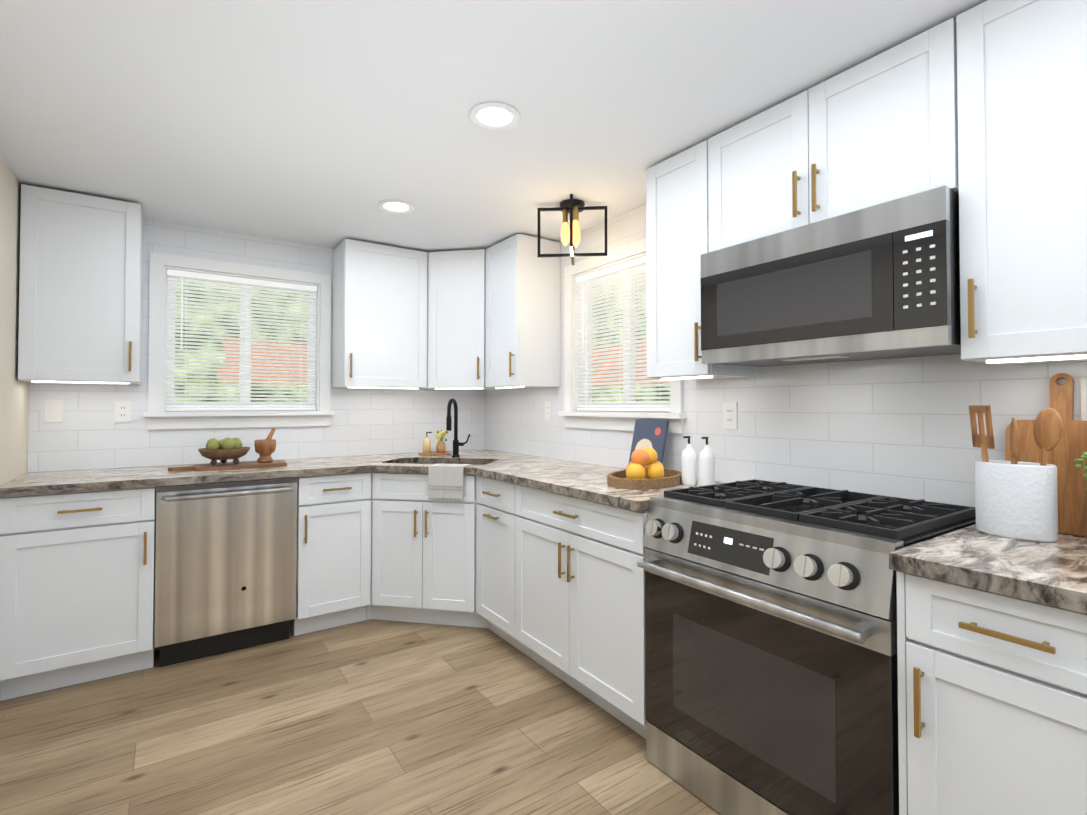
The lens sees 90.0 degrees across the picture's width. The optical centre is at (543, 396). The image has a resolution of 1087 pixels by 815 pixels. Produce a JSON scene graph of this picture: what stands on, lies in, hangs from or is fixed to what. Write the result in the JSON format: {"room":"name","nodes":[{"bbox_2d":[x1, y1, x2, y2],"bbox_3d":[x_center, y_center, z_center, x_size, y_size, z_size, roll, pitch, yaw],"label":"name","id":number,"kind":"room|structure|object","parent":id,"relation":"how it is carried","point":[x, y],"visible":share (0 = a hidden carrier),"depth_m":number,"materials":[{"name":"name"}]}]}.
{"room":"kitchen","nodes":[
{"label":"kitchen","id":0,"kind":"room"},
{"bbox_2d":[0,154,28,485],"bbox_3d":[-0.890,0.106,0.138,0.120,2.300,6.290,1,-1,-34],"label":"wall","id":1,"kind":"structure","parent":0,"point":[14,415],"depth_m":2.44,"materials":[{"name":"beige paint"}]},
{"bbox_2d":[28,219,484,472],"bbox_3d":[-1.572,0.165,3.555,2.860,2.300,0.120,1,-1,-34],"label":"wall","id":2,"kind":"structure","parent":0,"point":[88,432],"depth_m":3.25,"materials":[{"name":"tile"}]},
{"bbox_2d":[44,400,62,421],"bbox_3d":[-2.537,0.077,2.815,0.072,0.116,0.010,1,-1,-34],"label":"outlet","id":3,"kind":"object","parent":2,"relation":"attached to","point":[53,410],"visible":1,"depth_m":2.81,"materials":[{"name":"white plastic"}]},
{"bbox_2d":[18,184,142,383],"bbox_3d":[-2.324,-0.523,2.760,0.449,0.922,0.354,1,-1,-34],"label":"upper cabinet","id":4,"kind":"object","parent":2,"relation":"attached to","point":[80,287],"visible":1,"depth_m":2.64,"materials":[{"name":"white wood"}]},
{"bbox_2d":[115,401,131,421],"bbox_3d":[-2.303,0.085,2.977,0.072,0.116,0.008,1,-1,-34],"label":"electrical outlet","id":5,"kind":"object","parent":2,"relation":"attached to","point":[122,411],"visible":1,"depth_m":2.98,"materials":[{"name":"white plastic"}]},
{"bbox_2d":[143,252,333,429],"bbox_3d":[-1.835,-0.306,3.353,1.010,0.995,0.170,1,-1,-34],"label":"window","id":6,"kind":"structure","parent":2,"relation":"in","point":[167,271],"depth_m":3.31,"materials":[{"name":"white"}]},
{"bbox_2d":[332,239,426,388],"bbox_3d":[-1.082,-0.509,3.612,0.537,0.922,0.354,1,-1,-34],"label":"upper cabinet","id":7,"kind":"object","parent":2,"relation":"attached to","point":[379,316],"visible":1,"depth_m":3.48,"materials":[{"name":"white wood"}]},
{"bbox_2d":[419,249,524,389],"bbox_3d":[-0.536,-0.505,3.832,0.606,0.922,0.609,1,-1,-34],"label":"upper cabinet","id":8,"kind":"object","parent":2,"relation":"attached to","point":[456,320],"visible":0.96,"depth_m":3.61,"materials":[{"name":"white wood"}]},
{"bbox_2d":[0,619,720,814],"bbox_3d":[0.206,1.320,0.941,2.860,0.100,6.410,1,-1,-34],"label":"floor","id":9,"kind":"structure","parent":0,"point":[376,717],"depth_m":2.05,"materials":[{"name":"brown wood"}]},
{"bbox_2d":[0,487,155,700],"bbox_3d":[-2.205,0.862,2.634,0.529,0.876,0.659,1,-1,-34],"label":"base cabinet","id":10,"kind":"object","parent":9,"relation":"on","point":[77,587],"visible":0.96,"depth_m":2.39,"materials":[{"name":"white wood"}]},
{"bbox_2d":[154,477,296,666],"bbox_3d":[-1.721,0.869,2.944,0.611,0.872,0.690,1,-1,-34],"label":"dishwasher","id":11,"kind":"object","parent":9,"relation":"on","point":[226,568],"visible":0.98,"depth_m":2.70,"materials":[{"name":"silver metal"}]},
{"bbox_2d":[290,472,370,635],"bbox_3d":[-1.314,0.872,3.244,0.388,0.876,0.659,1,-1,-34],"label":"base cabinet","id":12,"kind":"object","parent":9,"relation":"on","point":[333,584],"visible":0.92,"depth_m":3.00,"materials":[{"name":"white wood"}]},
{"bbox_2d":[366,463,489,628],"bbox_3d":[-0.597,0.876,3.489,1.066,0.876,1.066,1,-1,-34],"label":"base cabinet","id":13,"kind":"object","parent":9,"relation":"on","point":[423,558],"visible":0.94,"depth_m":3.06,"materials":[{"name":"white wood"}]},
{"bbox_2d":[0,450,491,496],"bbox_3d":[-1.226,0.411,3.046,2.613,0.037,1.099,1,-1,-34],"label":"countertop","id":14,"kind":"structure","parent":13,"relation":"on","point":[50,482],"depth_m":2.76,"materials":[{"name":"stone"}]},
{"bbox_2d":[168,460,286,470],"bbox_3d":[-1.721,0.382,2.977,0.555,0.018,0.200,1,-1,-34],"label":"paddle board","id":15,"kind":"object","parent":14,"relation":"on","point":[231,465],"visible":1,"depth_m":2.92,"materials":[{"name":"brown wood"}]},
{"bbox_2d":[198,447,249,464],"bbox_3d":[-1.739,0.328,2.965,0.250,0.088,0.250,1,-1,-34],"label":"bowl","id":16,"kind":"object","parent":15,"relation":"on","point":[222,456],"visible":0.98,"depth_m":2.89,"materials":[{"name":"brown wood"}]},
{"bbox_2d":[206,437,241,449],"bbox_3d":[-1.743,0.265,2.971,0.176,0.083,0.148,1,-1,-34],"label":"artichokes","id":17,"kind":"object","parent":16,"relation":"in","point":[228,443],"visible":0.73,"depth_m":2.93,"materials":[{"name":"green food"}]},
{"bbox_2d":[254,428,275,462],"bbox_3d":[-1.580,0.277,3.087,0.112,0.194,0.112,1,-1,-34],"label":"mortar","id":18,"kind":"object","parent":15,"relation":"on","point":[265,449],"visible":1,"depth_m":3.05,"materials":[{"name":"brown wood"}]},
{"bbox_2d":[418,452,450,455],"bbox_3d":[-0.751,0.398,3.751,0.200,0.012,0.110,0,-1,-26],"label":"tray","id":19,"kind":"object","parent":14,"relation":"on","point":[433,453],"visible":1,"depth_m":3.71,"materials":[{"name":"brown wood"}]},
{"bbox_2d":[423,432,431,453],"bbox_3d":[-0.797,0.318,3.730,0.062,0.146,0.054,1,-1,-34],"label":"soap bottle","id":20,"kind":"object","parent":19,"relation":"on","point":[426,445],"visible":1,"depth_m":3.71,"materials":[{"name":"yellow"}]},
{"bbox_2d":[435,430,447,452],"bbox_3d":[-0.707,0.313,3.775,0.091,0.157,0.067,1,-1,-34],"label":"decorative vase","id":21,"kind":"object","parent":19,"relation":"on","point":[441,446],"visible":1,"depth_m":3.75,"materials":[{"name":"orange ceramic"}]},
{"bbox_2d":[408,463,481,464],"bbox_3d":[-0.626,0.539,3.338,0.690,0.204,0.390,0,-1,11],"label":"sink basin","id":22,"kind":"object","parent":14,"relation":"in","point":[433,463],"visible":0.08,"depth_m":3.56,"materials":[{"name":"silver metal"}]},
{"bbox_2d":[428,463,470,502],"bbox_3d":[-0.527,0.487,3.053,0.200,0.201,0.136,0,-1,11],"label":"towel","id":23,"kind":"object","parent":14,"relation":"hanging from","point":[445,480],"visible":0.96,"depth_m":2.99,"materials":[{"name":"grey fabric"}]},
{"bbox_2d":[446,398,469,456],"bbox_3d":[-0.571,0.208,3.551,0.181,0.386,0.136,1,-1,-34],"label":"faucet","id":24,"kind":"object","parent":14,"relation":"on","point":[456,443],"visible":1,"depth_m":3.57,"materials":[{"name":"black metal"}]},
{"bbox_2d":[468,449,508,452],"bbox_3d":[-0.348,0.424,3.781,0.333,0.037,0.240,1,-1,-34],"label":"countertop","id":25,"kind":"structure","parent":13,"relation":"on","point":[479,450],"depth_m":4.02,"materials":[{"name":"stone"}]},
{"bbox_2d":[428,453,724,511],"bbox_3d":[0.102,0.406,2.780,0.723,0.037,1.680,1,-1,-34],"label":"countertop","id":26,"kind":"structure","parent":13,"relation":"on","point":[584,481],"depth_m":2.64,"materials":[{"name":"stone"}]},
{"bbox_2d":[607,469,681,489],"bbox_3d":[0.448,0.361,2.391,0.417,0.040,0.318,1,-1,-34],"label":"fruit tray","id":27,"kind":"object","parent":26,"relation":"on","point":[621,480],"visible":0.77,"depth_m":2.23,"materials":[{"name":"wicker"}]},
{"bbox_2d":[626,447,663,478],"bbox_3d":[0.453,0.300,2.408,0.288,0.144,0.202,1,-1,-34],"label":"fruit","id":28,"kind":"object","parent":27,"relation":"on","point":[643,463],"visible":0.92,"depth_m":2.32,"materials":[{"name":"orange food"}]},
{"bbox_2d":[629,420,668,463],"bbox_3d":[0.514,0.252,2.680,0.078,0.267,0.210,1,-1,-34],"label":"cookbook","id":29,"kind":"object","parent":26,"relation":"on","point":[650,434],"visible":0.6,"depth_m":2.67,"materials":[{"name":"blue paper"}]},
{"bbox_2d":[681,436,696,485],"bbox_3d":[0.624,0.276,2.331,0.064,0.208,0.064,1,-1,-34],"label":"soap dispenser","id":30,"kind":"object","parent":26,"relation":"on","point":[688,467],"visible":1,"depth_m":2.31,"materials":[{"name":"white ceramic"}]},
{"bbox_2d":[699,437,714,485],"bbox_3d":[0.687,0.275,2.283,0.064,0.208,0.064,1,-1,-34],"label":"soap dispenser","id":31,"kind":"object","parent":26,"relation":"on","point":[706,466],"visible":0.81,"depth_m":2.26,"materials":[{"name":"white ceramic"}]},
{"bbox_2d":[476,475,529,656],"bbox_3d":[-0.011,0.868,2.995,0.659,0.876,0.407,1,-1,-34],"label":"base cabinet","id":32,"kind":"object","parent":9,"relation":"on","point":[495,554],"visible":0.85,"depth_m":2.82,"materials":[{"name":"white wood"}]},
{"bbox_2d":[515,484,647,738],"bbox_3d":[0.354,0.859,2.462,0.659,0.876,0.878,1,-1,-34],"label":"base cabinet","id":33,"kind":"object","parent":9,"relation":"on","point":[579,600],"visible":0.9,"depth_m":2.22,"materials":[{"name":"white wood"}]},
{"bbox_2d":[637,479,975,814],"bbox_3d":[0.814,0.806,1.752,0.698,0.948,0.799,1,-1,-34],"label":"range","id":34,"kind":"object","parent":9,"relation":"on","point":[771,661],"visible":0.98,"depth_m":1.54,"materials":[{"name":"silver metal"}]},
{"bbox_2d":[897,571,1086,814],"bbox_3d":[1.176,0.838,1.264,0.659,0.876,0.398,1,-1,-34],"label":"base cabinet","id":35,"kind":"object","parent":9,"relation":"on","point":[992,703],"visible":0.92,"depth_m":1.12,"materials":[{"name":"white wood"}]},
{"bbox_2d":[889,524,1086,613],"bbox_3d":[1.181,0.380,1.270,0.652,0.037,0.412,1,-1,-34],"label":"countertop","id":36,"kind":"structure","parent":35,"relation":"on","point":[1054,574],"depth_m":1.18,"materials":[{"name":"stone"}]},
{"bbox_2d":[975,460,1057,542],"bbox_3d":[1.231,0.269,1.419,0.104,0.190,0.166,1,-1,-34],"label":"crock","id":37,"kind":"object","parent":36,"relation":"on","point":[1018,501],"visible":0.96,"depth_m":1.38,"materials":[{"name":"white ceramic"}]},
{"bbox_2d":[969,405,994,461],"bbox_3d":[1.195,0.185,1.471,0.034,0.321,0.072,0,-1,5],"label":"utensil","id":38,"kind":"object","parent":37,"relation":"in","point":[980,440],"depth_m":1.47,"materials":[{"name":"brown wood"}]},
{"bbox_2d":[1010,417,1018,463],"bbox_3d":[1.233,0.199,1.422,0.019,0.290,0.075,-1,-1,41],"label":"utensil","id":39,"kind":"object","parent":37,"relation":"in","point":[1014,433],"depth_m":1.41,"materials":[{"name":"brown wood"}]},
{"bbox_2d":[1033,408,1062,465],"bbox_3d":[1.276,0.186,1.374,0.033,0.315,0.070,0,-1,-25],"label":"utensil","id":40,"kind":"object","parent":37,"relation":"in","point":[1047,428],"depth_m":1.37,"materials":[{"name":"brown wood"}]},
{"bbox_2d":[1005,373,1086,536],"bbox_3d":[1.395,0.150,1.468,0.078,0.428,0.230,1,-1,-34],"label":"cutting board","id":41,"kind":"object","parent":36,"relation":"on","point":[1067,450],"visible":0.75,"depth_m":1.45,"materials":[{"name":"brown wood"}]},
{"bbox_3d":[1.336,0.308,1.248,0.126,0.105,0.126,1,-1,-34],"label":"potted plant","id":42,"kind":"object","parent":36,"relation":"on","visible":0},
{"bbox_2d":[1074,452,1086,490],"bbox_3d":[1.335,0.201,1.252,0.161,0.142,0.158,1,-1,-34],"label":"decorative plant","id":43,"kind":"object","parent":42,"relation":"in","point":[1084,456],"visible":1,"depth_m":1.30,"materials":[{"name":"green plant"}]},
{"bbox_2d":[0,0,986,252],"bbox_3d":[0.206,-1.079,0.982,2.860,0.100,6.410,1,-1,-34],"label":"ceiling","id":44,"kind":"structure","parent":0,"point":[328,123],"depth_m":1.85,"materials":[{"name":"white paint"}]},
{"bbox_2d":[378,200,414,213],"bbox_3d":[-0.772,-0.992,2.850,0.188,0.010,0.188,1,-1,-34],"label":"recessed light","id":45,"kind":"object","parent":44,"relation":"in","point":[397,206],"visible":1,"depth_m":2.85,"materials":[{"name":"white plastic"}]},
{"bbox_2d":[469,102,520,130],"bbox_3d":[-0.175,-1.007,1.962,0.188,0.010,0.188,1,-1,-34],"label":"recessed light","id":46,"kind":"object","parent":44,"relation":"in","point":[495,116],"visible":1,"depth_m":1.96,"materials":[{"name":"white plastic"}]},
{"bbox_2d":[538,194,606,264],"bbox_3d":[0.149,-0.860,2.813,0.264,0.274,0.264,1,-1,-40],"label":"ceiling light fixture","id":47,"kind":"object","parent":44,"relation":"attached to","point":[573,207],"visible":1,"depth_m":2.80,"materials":[{"name":"black metal"}]},
{"bbox_2d":[485,204,1086,506],"bbox_3d":[1.370,0.133,1.687,0.120,2.300,6.290,1,-1,-34],"label":"wall","id":48,"kind":"structure","parent":0,"point":[897,427],"depth_m":2.03,"materials":[{"name":"tile"}]},
{"bbox_2d":[486,234,559,388],"bbox_3d":[-0.150,-0.511,3.490,0.354,0.922,0.392,1,-1,-34],"label":"upper cabinet","id":49,"kind":"object","parent":48,"relation":"attached to","point":[522,315],"visible":1,"depth_m":3.36,"materials":[{"name":"white wood"}]},
{"bbox_2d":[545,402,551,419],"bbox_3d":[0.030,0.095,3.528,0.008,0.116,0.072,1,-1,-34],"label":"outlet","id":50,"kind":"object","parent":48,"relation":"attached to","point":[548,410],"visible":1,"depth_m":3.52,"materials":[{"name":"white plastic"}]},
{"bbox_2d":[558,238,686,433],"bbox_3d":[0.436,-0.312,3.013,0.170,0.995,0.970,1,-1,-34],"label":"window","id":51,"kind":"structure","parent":48,"relation":"in","point":[582,409],"depth_m":3.07,"materials":[{"name":"white"}]},
{"bbox_2d":[646,140,757,379],"bbox_3d":[0.658,-0.531,2.312,0.354,0.922,0.330,1,-1,-34],"label":"upper cabinet","id":52,"kind":"object","parent":48,"relation":"attached to","point":[677,228],"visible":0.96,"depth_m":2.23,"materials":[{"name":"white wood"}]},
{"bbox_2d":[723,402,737,428],"bbox_3d":[0.816,0.085,2.381,0.008,0.116,0.072,1,-1,-34],"label":"electrical outlet","id":53,"kind":"object","parent":48,"relation":"attached to","point":[729,415],"visible":1,"depth_m":2.38,"materials":[{"name":"white plastic"}]},
{"bbox_2d":[708,18,958,251],"bbox_3d":[0.980,-0.770,1.847,0.354,0.460,0.801,1,-1,-34],"label":"upper cabinet","id":54,"kind":"object","parent":48,"relation":"attached to","point":[882,127],"visible":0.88,"depth_m":1.68,"materials":[{"name":"white wood"}]},
{"bbox_2d":[700,185,960,366],"bbox_3d":[0.969,-0.330,1.824,0.385,0.410,0.784,1,-1,-34],"label":"microwave","id":55,"kind":"object","parent":54,"relation":"attached to","point":[879,281],"visible":1,"depth_m":1.62,"materials":[{"name":"silver metal"}]},
{"bbox_2d":[956,0,1086,364],"bbox_3d":[1.330,-0.548,1.333,0.354,0.922,0.430,1,-1,-34],"label":"upper cabinet","id":56,"kind":"object","parent":48,"relation":"attached to","point":[1022,109],"visible":1,"depth_m":1.32,"materials":[{"name":"white wood"}]},
{"bbox_2d":[1080,380,1086,420],"bbox_3d":[1.467,0.014,1.434,0.008,0.116,0.072,1,-1,-34],"label":"outlet","id":57,"kind":"object","parent":48,"relation":"attached to","point":[1083,392],"visible":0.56,"depth_m":1.46,"materials":[{"name":"white plastic"}]},
{"label":"outside","id":58,"kind":"structure","parent":0,"visible":0},
{"bbox_2d":[174,281,306,401],"bbox_3d":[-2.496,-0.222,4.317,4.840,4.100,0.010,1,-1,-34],"label":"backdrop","id":59,"kind":"structure","parent":58,"point":[238,348],"depth_m":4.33,"materials":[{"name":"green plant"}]},
{"bbox_2d":[592,272,669,401],"bbox_3d":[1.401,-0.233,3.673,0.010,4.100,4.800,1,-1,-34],"label":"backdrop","id":60,"kind":"structure","parent":58,"point":[622,357],"depth_m":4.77,"materials":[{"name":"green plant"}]}
]}

